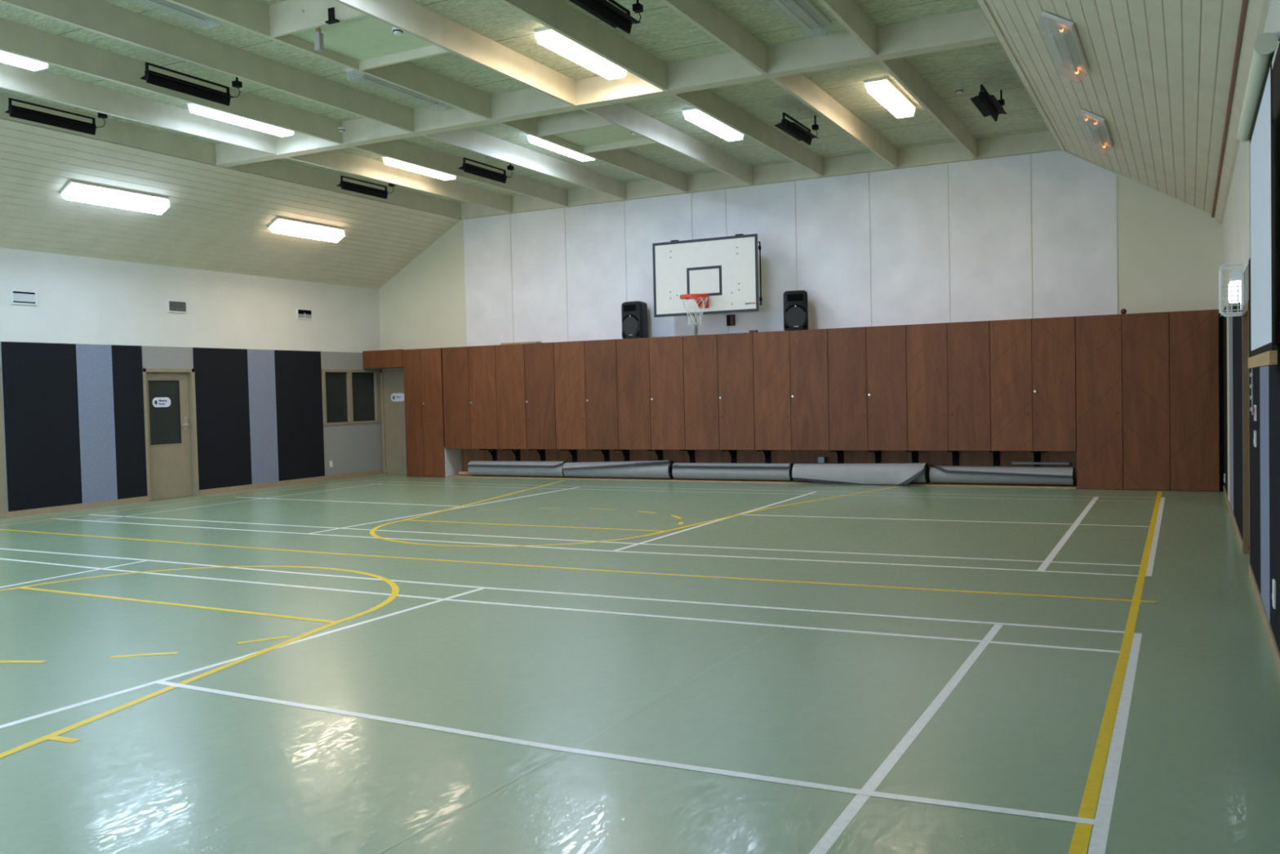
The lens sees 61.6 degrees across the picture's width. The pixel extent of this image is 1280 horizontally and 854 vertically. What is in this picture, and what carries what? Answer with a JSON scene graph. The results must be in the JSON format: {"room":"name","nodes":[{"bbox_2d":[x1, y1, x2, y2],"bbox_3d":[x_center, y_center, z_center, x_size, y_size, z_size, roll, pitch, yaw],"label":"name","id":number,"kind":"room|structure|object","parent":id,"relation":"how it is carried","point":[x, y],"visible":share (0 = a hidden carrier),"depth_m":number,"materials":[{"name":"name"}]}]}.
{"room":"sports hall","nodes":[
{"label":"sports hall","id":0,"kind":"room"},
{"bbox_2d":[0,247,382,511],"bbox_3d":[-9.546,-0.572,13.321,0.252,3.780,19.080,0,2,27],"label":"wall","id":1,"kind":"structure","parent":0,"point":[73,362],"depth_m":16.90,"materials":[{"name":"white paint"}]},
{"bbox_2d":[0,376,6,519],"bbox_3d":[-9.029,0.233,14.183,0.136,2.090,1.180,0,2,27],"label":"door","id":2,"kind":"structure","parent":1,"relation":"in","point":[2,491],"depth_m":14.66,"materials":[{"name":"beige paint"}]},
{"bbox_2d":[10,289,37,305],"bbox_3d":[-8.575,-1.803,14.955,0.020,0.195,0.370,0,2,27],"label":"air vent","id":3,"kind":"object","parent":1,"relation":"in","point":[17,296],"visible":1,"depth_m":14.95,"materials":[{"name":"white plastic"}]},
{"bbox_2d":[13,293,35,302],"bbox_3d":[-8.577,-1.800,14.956,0.009,0.110,0.330,0,2,27],"label":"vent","id":4,"kind":"object","parent":1,"relation":"attached to","point":[17,297],"depth_m":14.96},
{"bbox_2d":[142,368,199,501],"bbox_3d":[-7.518,0.106,17.140,0.136,2.075,0.977,0,2,27],"label":"door","id":5,"kind":"structure","parent":1,"relation":"in","point":[169,393],"depth_m":17.18,"materials":[{"name":"beige paint"}]},
{"bbox_2d":[167,299,187,313],"bbox_3d":[-7.416,-1.931,17.223,0.020,0.195,0.370,0,2,27],"label":"air vent","id":6,"kind":"object","parent":1,"relation":"in","point":[173,306],"visible":1,"depth_m":17.22,"materials":[{"name":"white plastic"}]},
{"bbox_2d":[6,469,383,518],"bbox_3d":[-9.429,1.274,13.249,0.022,0.090,18.810,0,2,27],"label":"baseboard","id":7,"kind":"structure","parent":1,"relation":"attached to","point":[17,513],"depth_m":17.65,"materials":[{"name":"paint"}]},
{"bbox_2d":[296,308,313,319],"bbox_3d":[-6.148,-2.070,19.704,0.020,0.190,0.390,0,2,27],"label":"air vent","id":8,"kind":"object","parent":1,"relation":"in","point":[301,313],"visible":1,"depth_m":19.70,"materials":[{"name":"white plastic"}]},
{"bbox_2d":[321,368,381,425],"bbox_3d":[-5.612,-0.583,20.855,0.116,1.055,1.615,0,2,27],"label":"window","id":9,"kind":"structure","parent":1,"relation":"in","point":[349,397],"depth_m":20.78,"materials":[{"name":"glass"}]},
{"bbox_2d":[0,0,1248,288],"bbox_3d":[-2.886,-3.203,9.798,15.171,1.550,19.080,0,2,27],"label":"ceiling","id":10,"kind":"structure","parent":0,"point":[1159,75],"depth_m":12.83,"materials":[{"name":"beige wood"}]},
{"bbox_2d":[0,50,47,71],"bbox_3d":[-6.628,-3.785,10.605,0.270,0.138,1.520,0,2,27],"label":"lamp","id":11,"kind":"object","parent":10,"relation":"attached to","point":[5,57],"visible":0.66,"depth_m":11.04,"materials":[{"name":"white plastic"}]},
{"bbox_2d":[4,97,107,135],"bbox_3d":[-6.825,-3.716,12.591,0.270,0.400,1.170,0,2,27],"label":"heater","id":12,"kind":"object","parent":10,"relation":"hanging from","point":[17,112],"visible":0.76,"depth_m":12.52,"materials":[{"name":"black metal"}]},
{"bbox_2d":[59,180,169,214],"bbox_3d":[-7.219,-3.151,14.836,0.282,0.242,1.520,0,2,27],"label":"lamp","id":13,"kind":"object","parent":10,"relation":"attached to","point":[77,191],"visible":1,"depth_m":14.71,"materials":[{"name":"white plastic"}]},
{"bbox_2d":[146,0,212,21],"bbox_3d":[-4.385,-3.801,9.458,0.270,0.138,1.520,0,2,27],"label":"lamp","id":14,"kind":"object","parent":10,"relation":"attached to","point":[164,3],"visible":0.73,"depth_m":9.85,"materials":[{"name":"grey plastic"}]},
{"bbox_2d":[139,62,242,106],"bbox_3d":[-4.760,-3.727,11.446,0.270,0.400,1.170,0,2,27],"label":"heater","id":15,"kind":"object","parent":10,"relation":"hanging from","point":[152,77],"visible":0.86,"depth_m":11.37,"materials":[{"name":"black metal"}]},
{"bbox_2d":[0,118,461,221],"bbox_3d":[-7.719,-3.573,12.127,0.070,0.052,18.860,0,2,27],"label":"beam","id":16,"kind":"structure","parent":10,"relation":"attached to","point":[2,121],"depth_m":15.15,"materials":[{"name":"beige paint"}]},
{"bbox_2d":[186,102,293,137],"bbox_3d":[-5.051,-3.925,13.692,0.270,0.138,1.520,0,2,27],"label":"lamp","id":17,"kind":"object","parent":10,"relation":"attached to","point":[193,108],"visible":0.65,"depth_m":13.55,"materials":[{"name":"white plastic"}]},
{"bbox_2d":[266,217,344,242],"bbox_3d":[-5.582,-3.296,18.039,0.282,0.242,1.520,0,2,27],"label":"lamp","id":18,"kind":"object","parent":10,"relation":"attached to","point":[279,225],"visible":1,"depth_m":17.90,"materials":[{"name":"white plastic"}]},
{"bbox_2d":[301,9,324,52],"bbox_3d":[-3.032,-3.653,9.908,0.069,0.299,0.288,-1,2,20],"label":"sensor","id":19,"kind":"object","parent":10,"relation":"hanging from","point":[318,36],"visible":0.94,"depth_m":9.99,"materials":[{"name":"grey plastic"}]},
{"bbox_2d":[324,7,339,24],"bbox_3d":[-2.744,-3.675,9.578,0.120,0.138,0.056,0,2,27],"label":"bracket","id":20,"kind":"object","parent":10,"relation":"attached to","point":[331,20],"visible":1,"depth_m":9.60,"materials":[{"name":"black metal"}]},
{"bbox_2d":[337,127,346,133],"bbox_3d":[-3.941,-3.921,14.193,0.109,0.055,0.109,0,2,27],"label":"smoke detector","id":21,"kind":"object","parent":10,"relation":"attached to","point":[342,130],"visible":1,"depth_m":14.16,"materials":[{"name":"white plastic"}]},
{"bbox_2d":[336,175,395,199],"bbox_3d":[-4.385,-3.928,17.235,0.270,0.400,1.170,0,2,27],"label":"heater","id":22,"kind":"object","parent":10,"relation":"hanging from","point":[345,185],"visible":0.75,"depth_m":17.15,"materials":[{"name":"black metal"}]},
{"bbox_2d":[345,67,441,104],"bbox_3d":[-2.807,-3.941,12.545,0.270,0.138,1.520,0,2,27],"label":"lamp","id":23,"kind":"object","parent":10,"relation":"attached to","point":[358,74],"visible":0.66,"depth_m":12.45,"materials":[{"name":"grey plastic"}]},
{"bbox_2d":[391,26,403,35],"bbox_3d":[-2.274,-3.715,10.091,0.109,0.055,0.109,0,2,27],"label":"smoke detector","id":24,"kind":"object","parent":10,"relation":"attached to","point":[397,32],"visible":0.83,"depth_m":10.06,"materials":[{"name":"white plastic"}]},
{"bbox_2d":[382,155,455,180],"bbox_3d":[-3.436,-4.068,16.851,0.270,0.138,1.520,0,2,27],"label":"lamp","id":25,"kind":"object","parent":10,"relation":"attached to","point":[387,161],"visible":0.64,"depth_m":16.69,"materials":[{"name":"white plastic"}]},
{"bbox_2d":[457,155,513,183],"bbox_3d":[-2.301,-3.942,16.170,0.270,0.400,1.170,0,2,27],"label":"heater","id":26,"kind":"object","parent":10,"relation":"hanging from","point":[466,167],"visible":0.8,"depth_m":16.10,"materials":[{"name":"black metal"}]},
{"bbox_2d":[526,133,594,161],"bbox_3d":[-1.121,-4.084,15.667,0.270,0.138,1.520,0,2,27],"label":"lamp","id":27,"kind":"object","parent":10,"relation":"attached to","point":[533,140],"visible":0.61,"depth_m":15.51,"materials":[{"name":"white plastic"}]},
{"bbox_2d":[533,26,626,79],"bbox_3d":[-0.599,-3.957,11.416,0.270,0.138,1.520,0,2,27],"label":"lamp","id":28,"kind":"object","parent":10,"relation":"attached to","point":[546,37],"visible":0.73,"depth_m":11.22,"materials":[{"name":"white plastic"}]},
{"bbox_2d":[568,0,643,34],"bbox_3d":[-0.316,-3.766,9.375,0.270,0.400,1.170,0,2,27],"label":"heater","id":29,"kind":"object","parent":10,"relation":"hanging from","point":[606,11],"visible":1,"depth_m":9.48,"materials":[{"name":"black metal"}]},
{"bbox_2d":[682,106,743,141],"bbox_3d":[1.015,-4.100,14.574,0.270,0.138,1.520,0,2,27],"label":"lamp","id":30,"kind":"object","parent":10,"relation":"attached to","point":[698,117],"visible":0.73,"depth_m":14.35,"materials":[{"name":"white plastic"}]},
{"bbox_2d":[682,106,696,111],"bbox_3d":[1.014,-4.152,14.573,0.270,0.034,1.520,0,2,27],"label":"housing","id":31,"kind":"object","parent":30,"relation":"on","point":[691,108],"depth_m":13.92,"materials":[{"name":"white metal"}]},
{"bbox_2d":[773,106,818,145],"bbox_3d":[2.071,-3.977,14.046,0.270,0.400,1.170,0,2,27],"label":"heater","id":32,"kind":"object","parent":10,"relation":"hanging from","point":[793,129],"visible":1,"depth_m":13.96,"materials":[{"name":"black metal"}]},
{"bbox_2d":[773,0,831,31],"bbox_3d":[1.447,-3.964,10.145,0.270,0.138,1.520,0,2,27],"label":"lamp","id":33,"kind":"object","parent":10,"relation":"attached to","point":[804,12],"visible":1,"depth_m":10.39,"materials":[{"name":"grey plastic"}]},
{"bbox_2d":[864,76,915,118],"bbox_3d":[3.152,-4.115,13.482,0.270,0.138,1.520,0,2,27],"label":"lamp","id":34,"kind":"object","parent":10,"relation":"attached to","point":[883,90],"visible":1,"depth_m":13.24,"materials":[{"name":"white plastic"}]},
{"bbox_2d":[955,87,964,93],"bbox_3d":[3.968,-4.172,13.343,0.109,0.055,0.109,0,2,27],"label":"smoke detector","id":35,"kind":"object","parent":10,"relation":"attached to","point":[960,90],"visible":1,"depth_m":13.31,"materials":[{"name":"white plastic"}]},
{"bbox_2d":[969,79,1006,121],"bbox_3d":[4.231,-3.994,12.998,0.270,0.400,1.170,0,2,27],"label":"heater","id":36,"kind":"object","parent":10,"relation":"hanging from","point":[987,104],"visible":1,"depth_m":12.90,"materials":[{"name":"black metal"}]},
{"bbox_2d":[1040,10,1088,74],"bbox_3d":[3.719,-3.305,9.407,0.282,0.243,1.520,0,2,27],"label":"lamp","id":37,"kind":"object","parent":10,"relation":"attached to","point":[1062,33],"visible":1,"depth_m":9.22,"materials":[{"name":"grey"}]},
{"bbox_2d":[1080,109,1113,147],"bbox_3d":[5.356,-3.450,12.610,0.282,0.243,1.520,0,2,27],"label":"lamp","id":38,"kind":"object","parent":10,"relation":"attached to","point":[1096,126],"visible":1,"depth_m":12.42,"materials":[{"name":"grey"}]},
{"bbox_2d":[1211,0,1248,217],"bbox_3d":[3.615,-2.516,6.433,0.039,0.035,18.750,0,2,27],"label":"pipe","id":39,"kind":"object","parent":10,"relation":"attached to","point":[1244,4],"visible":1,"depth_m":8.17,"materials":[{"name":"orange metal"}]},
{"bbox_2d":[0,473,1279,853],"bbox_3d":[-2.266,1.322,9.742,16.970,0.122,19.180,0,2,27],"label":"floor","id":40,"kind":"structure","parent":0,"point":[384,663],"depth_m":5.82,"materials":[{"name":"green plastic"}]},
{"bbox_2d":[403,347,461,476],"bbox_3d":[-4.002,-0.280,20.681,0.916,2.436,0.528,0,2,27],"label":"tall cabinet","id":41,"kind":"object","parent":40,"relation":"on","point":[427,455],"visible":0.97,"depth_m":20.45,"materials":[{"name":"brown wood"}]},
{"bbox_2d":[362,349,403,368],"bbox_3d":[-4.887,-1.330,21.071,0.989,0.340,0.486,0,2,27],"label":"fascia board","id":42,"kind":"object","parent":41,"relation":"attached to","point":[391,358],"visible":0.89,"depth_m":20.85,"materials":[{"name":"brown wood"}]},
{"bbox_2d":[561,460,674,478],"bbox_3d":[-0.392,0.730,18.762,2.080,0.315,0.331,0,2,27],"label":"roll","id":43,"kind":"object","parent":40,"relation":"on","point":[646,468],"visible":0.98,"depth_m":18.60,"materials":[{"name":"grey plastic"}]},
{"bbox_2d":[671,462,793,480],"bbox_3d":[1.518,0.733,17.786,2.070,0.281,0.299,0,2,27],"label":"roll","id":44,"kind":"object","parent":40,"relation":"on","point":[731,471],"visible":1,"depth_m":17.66,"materials":[{"name":"grey plastic"}]},
{"bbox_2d":[791,462,928,484],"bbox_3d":[3.393,0.715,16.730,2.090,0.324,0.439,0,2,27],"label":"roll","id":45,"kind":"object","parent":40,"relation":"on","point":[898,473],"visible":1,"depth_m":16.61,"materials":[{"name":"grey plastic"}]},
{"bbox_2d":[1075,311,1170,489],"bbox_3d":[6.811,-0.357,15.151,1.188,2.436,0.528,0,2,27],"label":"tall cabinet","id":46,"kind":"object","parent":40,"relation":"on","point":[1122,361],"visible":0.98,"depth_m":14.92,"materials":[{"name":"brown wood"}]},
{"bbox_2d":[1168,309,1219,491],"bbox_3d":[7.609,-0.363,14.748,0.595,2.436,0.520,0,2,27],"label":"tall cabinet","id":47,"kind":"object","parent":40,"relation":"on","point":[1193,335],"visible":1,"depth_m":14.52,"materials":[{"name":"brown wood"}]},
{"bbox_2d":[378,150,1222,488],"bbox_3d":[1.448,-1.679,18.254,15.070,5.340,0.214,0,2,27],"label":"wall","id":48,"kind":"structure","parent":0,"point":[1055,233],"depth_m":17.05,"materials":[{"name":"beige paint"}]},
{"bbox_2d":[379,367,406,473],"bbox_3d":[-4.741,-0.127,21.355,0.975,2.130,0.050,0,2,27],"label":"door","id":49,"kind":"structure","parent":48,"relation":"in","point":[392,381],"depth_m":21.44,"materials":[{"name":"beige paint"}]},
{"bbox_2d":[441,345,497,448],"bbox_3d":[-3.052,-0.552,20.183,1.203,1.906,0.528,0,2,27],"label":"upper cabinet","id":50,"kind":"object","parent":48,"relation":"attached to","point":[468,372],"visible":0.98,"depth_m":19.95,"materials":[{"name":"brown wood"}]},
{"bbox_2d":[495,341,556,448],"bbox_3d":[-1.958,-0.577,19.623,1.253,1.940,0.528,0,2,27],"label":"upper cabinet","id":51,"kind":"object","parent":48,"relation":"attached to","point":[525,372],"depth_m":19.39,"materials":[{"name":"brown wood"}]},
{"bbox_2d":[553,338,619,449],"bbox_3d":[-0.837,-0.568,19.051,1.258,1.906,0.528,0,2,27],"label":"upper cabinet","id":52,"kind":"object","parent":48,"relation":"attached to","point":[585,371],"visible":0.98,"depth_m":18.82,"materials":[{"name":"brown wood"}]},
{"bbox_2d":[616,335,685,449],"bbox_3d":[0.287,-0.576,18.476,1.263,1.906,0.528,0,2,27],"label":"upper cabinet","id":53,"kind":"object","parent":48,"relation":"attached to","point":[651,373],"visible":0.99,"depth_m":18.24,"materials":[{"name":"brown wood"}]},
{"bbox_2d":[621,301,648,338],"bbox_3d":[-0.077,-1.841,18.557,0.385,0.635,0.353,0,2,33],"label":"loudspeaker","id":54,"kind":"object","parent":53,"relation":"on","point":[634,313],"visible":0.97,"depth_m":18.41,"materials":[{"name":"black plastic"}]},
{"bbox_2d":[622,314,638,335],"bbox_3d":[-0.167,-1.748,18.418,0.321,0.361,0.010,0,2,33],"label":"grille","id":55,"kind":"object","parent":54,"relation":"attached to","point":[629,322],"depth_m":18.42,"materials":[{"name":"black metal"}]},
{"bbox_2d":[694,315,696,335],"bbox_3d":[0.949,-1.797,18.366,0.030,0.509,0.030,-1,2,5],"label":"conduit","id":56,"kind":"object","parent":48,"relation":"attached to","point":[695,315],"visible":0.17,"depth_m":18.35,"materials":[{"name":"grey plastic"}]},
{"bbox_2d":[652,233,762,325],"bbox_3d":[1.091,-2.370,17.543,1.900,1.447,1.308,0,2,27],"label":"goal","id":57,"kind":"object","parent":48,"relation":"attached to","point":[721,274],"visible":1,"depth_m":17.45,"materials":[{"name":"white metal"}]},
{"bbox_2d":[683,332,755,449],"bbox_3d":[1.404,-0.584,17.905,1.243,1.906,0.528,0,2,27],"label":"upper cabinet","id":58,"kind":"object","parent":48,"relation":"attached to","point":[718,368],"visible":0.98,"depth_m":17.67,"materials":[{"name":"brown wood"}]},
{"bbox_2d":[726,314,735,325],"bbox_3d":[1.526,-1.795,18.066,0.140,0.180,0.038,0,2,27],"label":"switch box","id":59,"kind":"object","parent":48,"relation":"attached to","point":[730,318],"visible":1,"depth_m":18.05,"materials":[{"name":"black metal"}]},
{"bbox_2d":[448,474,1076,488],"bbox_3d":[1.380,0.894,17.997,11.050,0.018,0.420,0,2,27],"label":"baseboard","id":60,"kind":"structure","parent":48,"relation":"attached to","point":[1037,486],"depth_m":17.57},
{"bbox_2d":[458,471,470,475],"bbox_3d":[-3.282,0.881,20.379,0.361,0.068,0.068,0,2,30],"label":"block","id":61,"kind":"object","parent":60,"relation":"on","point":[460,473],"visible":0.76,"depth_m":20.38,"materials":[{"name":"brown wood"}]},
{"bbox_2d":[466,460,567,476],"bbox_3d":[-2.252,0.759,19.704,2.052,0.284,0.316,0,2,27],"label":"roll","id":62,"kind":"object","parent":60,"relation":"on","point":[543,468],"visible":0.98,"depth_m":19.59,"materials":[{"name":"grey plastic"}]},
{"bbox_2d":[928,464,1074,484],"bbox_3d":[5.325,0.702,15.885,2.021,0.292,0.305,0,2,27],"label":"roll","id":63,"kind":"object","parent":60,"relation":"on","point":[938,473],"visible":1,"depth_m":15.78,"materials":[{"name":"grey plastic"}]},
{"bbox_2d":[461,448,1076,484],"bbox_3d":[1.494,0.616,18.223,11.080,0.514,0.011,0,2,27],"label":"bench","id":64,"kind":"object","parent":48,"relation":"attached to","point":[966,458],"visible":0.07,"depth_m":17.70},
{"bbox_2d":[479,448,497,461],"bbox_3d":[-2.851,0.655,20.192,0.090,0.514,0.440,0,2,27],"label":"bracket","id":65,"kind":"object","parent":64,"relation":"attached to","point":[494,453],"visible":0.57,"depth_m":20.34,"materials":[{"name":"black metal"}]},
{"bbox_2d":[502,448,520,461],"bbox_3d":[-2.379,0.651,19.950,0.090,0.514,0.440,0,2,27],"label":"bracket","id":66,"kind":"object","parent":64,"relation":"attached to","point":[517,452],"visible":0.5,"depth_m":20.10,"materials":[{"name":"black metal"}]},
{"bbox_2d":[528,448,545,461],"bbox_3d":[-1.890,0.648,19.700,0.090,0.514,0.440,0,2,27],"label":"bracket","id":67,"kind":"object","parent":64,"relation":"attached to","point":[542,452],"visible":0.52,"depth_m":19.85,"materials":[{"name":"black metal"}]},
{"bbox_2d":[560,448,577,462],"bbox_3d":[-1.284,0.644,19.390,0.090,0.514,0.440,0,2,27],"label":"bracket","id":68,"kind":"object","parent":64,"relation":"attached to","point":[573,452],"visible":0.67,"depth_m":19.54,"materials":[{"name":"black metal"}]},
{"bbox_2d":[592,448,609,461],"bbox_3d":[-0.688,0.639,19.085,0.090,0.514,0.440,0,2,27],"label":"bracket","id":69,"kind":"object","parent":64,"relation":"attached to","point":[606,452],"visible":0.4,"depth_m":19.23,"materials":[{"name":"black metal"}]},
{"bbox_2d":[613,449,629,461],"bbox_3d":[-0.323,0.637,18.898,0.090,0.514,0.440,0,2,27],"label":"bracket","id":70,"kind":"object","parent":64,"relation":"attached to","point":[626,452],"visible":0.45,"depth_m":19.05,"materials":[{"name":"black metal"}]},
{"bbox_2d":[647,449,662,460],"bbox_3d":[0.265,0.633,18.598,0.090,0.514,0.440,0,2,27],"label":"bracket","id":71,"kind":"object","parent":64,"relation":"attached to","point":[659,452],"visible":0.48,"depth_m":18.75,"materials":[{"name":"black metal"}]},
{"bbox_2d":[679,449,694,462],"bbox_3d":[0.808,0.629,18.320,0.090,0.514,0.440,0,2,27],"label":"bracket","id":72,"kind":"object","parent":64,"relation":"attached to","point":[691,452],"visible":0.48,"depth_m":18.47,"materials":[{"name":"black metal"}]},
{"bbox_2d":[721,449,736,462],"bbox_3d":[1.494,0.624,17.970,0.090,0.514,0.440,0,2,27],"label":"bracket","id":73,"kind":"object","parent":64,"relation":"attached to","point":[732,452],"visible":0.48,"depth_m":18.12,"materials":[{"name":"black metal"}]},
{"bbox_2d":[755,449,770,462],"bbox_3d":[2.037,0.620,17.692,0.090,0.514,0.440,0,2,27],"label":"bracket","id":74,"kind":"object","parent":64,"relation":"attached to","point":[766,452],"visible":0.48,"depth_m":17.84,"materials":[{"name":"black metal"}]},
{"bbox_2d":[817,456,826,462],"bbox_3d":[2.954,0.530,17.378,0.100,0.090,0.158,0,2,27],"label":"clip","id":75,"kind":"object","parent":64,"relation":"attached to","point":[822,459],"visible":1,"depth_m":17.32,"materials":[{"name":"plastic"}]},
{"bbox_2d":[830,450,843,463],"bbox_3d":[3.141,0.612,17.127,0.090,0.514,0.440,0,2,27],"label":"bracket","id":76,"kind":"object","parent":64,"relation":"attached to","point":[840,453],"visible":0.45,"depth_m":17.28,"materials":[{"name":"black metal"}]},
{"bbox_2d":[868,450,881,463],"bbox_3d":[3.684,0.608,16.850,0.090,0.514,0.440,0,2,27],"label":"bracket","id":77,"kind":"object","parent":64,"relation":"attached to","point":[877,453],"visible":0.48,"depth_m":17.00,"materials":[{"name":"black metal"}]},
{"bbox_2d":[906,450,918,462],"bbox_3d":[4.200,0.605,16.585,0.090,0.514,0.440,0,2,27],"label":"bracket","id":78,"kind":"object","parent":64,"relation":"attached to","point":[914,453],"visible":0.48,"depth_m":16.74,"materials":[{"name":"black metal"}]},
{"bbox_2d":[946,450,959,465],"bbox_3d":[4.752,0.601,16.303,0.090,0.514,0.440,0,2,27],"label":"bracket","id":79,"kind":"object","parent":64,"relation":"attached to","point":[955,453],"visible":0.48,"depth_m":16.45,"materials":[{"name":"black metal"}]},
{"bbox_2d":[988,450,999,466],"bbox_3d":[5.286,0.597,16.030,0.090,0.514,0.440,0,2,27],"label":"bracket","id":80,"kind":"object","parent":64,"relation":"attached to","point":[995,453],"visible":0.57,"depth_m":16.18,"materials":[{"name":"black metal"}]},
{"bbox_2d":[1030,450,1040,466],"bbox_3d":[5.803,0.593,15.766,0.090,0.514,0.440,0,2,27],"label":"bracket","id":81,"kind":"object","parent":64,"relation":"attached to","point":[1036,453],"visible":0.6,"depth_m":15.92,"materials":[{"name":"black metal"}]},
{"bbox_2d":[1011,462,1069,465],"bbox_3d":[5.915,0.539,15.877,0.800,0.040,0.040,0,2,27],"label":"pole","id":82,"kind":"object","parent":64,"relation":"attached to","point":[1012,463],"visible":1,"depth_m":15.85,"materials":[{"name":"metal"}]},
{"bbox_2d":[752,328,830,450],"bbox_3d":[2.512,-0.592,17.338,1.243,1.906,0.528,0,2,27],"label":"upper cabinet","id":83,"kind":"object","parent":48,"relation":"attached to","point":[791,367],"visible":0.99,"depth_m":17.10,"materials":[{"name":"brown wood"}]},
{"bbox_2d":[783,290,808,330],"bbox_3d":[2.502,-1.860,17.239,0.385,0.635,0.353,-1,2,10],"label":"loudspeaker","id":84,"kind":"object","parent":83,"relation":"on","point":[795,302],"visible":0.95,"depth_m":17.07,"materials":[{"name":"black plastic"}]},
{"bbox_2d":[785,304,805,327],"bbox_3d":[2.475,-1.767,17.074,0.321,0.361,0.010,-1,2,10],"label":"grille","id":85,"kind":"object","parent":84,"relation":"attached to","point":[795,314],"depth_m":17.07,"materials":[{"name":"black metal"}]},
{"bbox_2d":[827,324,907,450],"bbox_3d":[3.612,-0.599,16.775,1.223,1.906,0.528,0,2,27],"label":"upper cabinet","id":86,"kind":"object","parent":48,"relation":"attached to","point":[868,401],"visible":0.98,"depth_m":16.54,"materials":[{"name":"brown wood"}]},
{"bbox_2d":[906,320,991,450],"bbox_3d":[4.698,-0.607,16.220,1.213,1.906,0.528,0,2,27],"label":"upper cabinet","id":87,"kind":"object","parent":48,"relation":"attached to","point":[948,363],"visible":0.98,"depth_m":15.99,"materials":[{"name":"brown wood"}]},
{"bbox_2d":[977,0,1066,151],"bbox_3d":[1.870,-3.641,7.223,0.070,0.052,18.860,0,2,27],"label":"trim","id":88,"kind":"structure","parent":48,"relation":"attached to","point":[983,4],"depth_m":11.36,"materials":[{"name":"beige paint"}]},
{"bbox_2d":[989,316,1076,451],"bbox_3d":[5.758,-0.615,15.678,1.163,1.906,0.528,0,2,27],"label":"upper cabinet","id":89,"kind":"object","parent":48,"relation":"attached to","point":[1033,361],"visible":0.98,"depth_m":15.44,"materials":[{"name":"brown wood"}]},
{"bbox_2d":[1222,0,1279,652],"bbox_3d":[3.950,-0.668,6.419,0.372,3.780,19.080,0,2,27],"label":"wall","id":90,"kind":"structure","parent":0,"point":[1264,459],"depth_m":8.04,"materials":[{"name":"white paint"}]},
{"bbox_2d":[1218,312,1224,491],"bbox_3d":[7.799,-0.343,14.391,0.060,2.420,0.040,0,2,27],"label":"strip","id":91,"kind":"object","parent":90,"relation":"attached to","point":[1220,318],"visible":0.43,"depth_m":14.38,"materials":[{"name":"brown wood"}]},
{"bbox_2d":[1226,302,1230,501],"bbox_3d":[6.899,-0.252,12.585,0.020,2.400,0.400,0,2,27],"label":"trim","id":92,"kind":"structure","parent":90,"relation":"attached to","point":[1228,361],"depth_m":12.45,"materials":[{"name":"beige paint"}]},
{"bbox_2d":[1218,262,1244,316],"bbox_3d":[5.102,-1.180,9.269,0.181,0.442,0.302,0,2,27],"label":"lamp","id":93,"kind":"object","parent":90,"relation":"attached to","point":[1236,286],"visible":0.95,"depth_m":9.17,"materials":[{"name":"white plastic"}]},
{"bbox_2d":[1214,0,1270,223],"bbox_3d":[3.657,-2.453,6.364,0.100,0.105,18.860,0,2,27],"label":"ceiling beam","id":94,"kind":"structure","parent":90,"relation":"attached to","point":[1257,11],"depth_m":8.14,"materials":[{"name":"beige paint"}]},
{"bbox_2d":[1241,299,1249,560],"bbox_3d":[5.097,0.059,8.720,0.314,2.120,1.160,0,2,27],"label":"door","id":95,"kind":"structure","parent":90,"relation":"in","point":[1245,316],"depth_m":9.23,"materials":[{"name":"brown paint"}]},
{"bbox_2d":[1223,484,1279,675],"bbox_3d":[3.670,1.191,6.253,0.022,0.090,18.280,0,2,27],"label":"baseboard","id":96,"kind":"structure","parent":90,"relation":"attached to","point":[1275,651],"depth_m":6.99,"materials":[{"name":"paint"}]},
{"bbox_2d":[1253,404,1257,421],"bbox_3d":[4.242,-0.097,7.408,0.016,0.110,0.120,0,2,27],"label":"wall socket","id":97,"kind":"object","parent":90,"relation":"attached to","point":[1255,406],"visible":0.96,"depth_m":7.36,"materials":[{"name":"white plastic"}]},
{"bbox_2d":[1253,430,1257,447],"bbox_3d":[4.260,0.081,7.441,0.016,0.110,0.120,0,2,27],"label":"wall socket","id":98,"kind":"object","parent":90,"relation":"attached to","point":[1255,431],"visible":1,"depth_m":7.39,"materials":[{"name":"white plastic"}]},
{"bbox_2d":[1271,578,1275,608],"bbox_3d":[3.455,0.909,5.855,0.016,0.150,0.090,0,2,27],"label":"wall socket","id":99,"kind":"object","parent":90,"relation":"attached to","point":[1273,594],"visible":1,"depth_m":5.82,"materials":[{"name":"white plastic"}]},
{"bbox_2d":[1271,41,1279,345],"bbox_3d":[2.968,-1.116,4.934,0.018,1.420,2.780,0,2,27],"label":"board","id":100,"kind":"object","parent":90,"relation":"attached to","point":[1276,68],"visible":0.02,"depth_m":5.37,"materials":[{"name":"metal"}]},
{"bbox_2d":[1235,31,1279,414],"bbox_3d":[2.878,-0.809,4.954,0.160,1.550,1.750,0,2,27],"label":"projector screen","id":101,"kind":"object","parent":100,"relation":"attached to","point":[1255,126],"visible":1,"depth_m":4.73,"materials":[{"name":"white fabric"}]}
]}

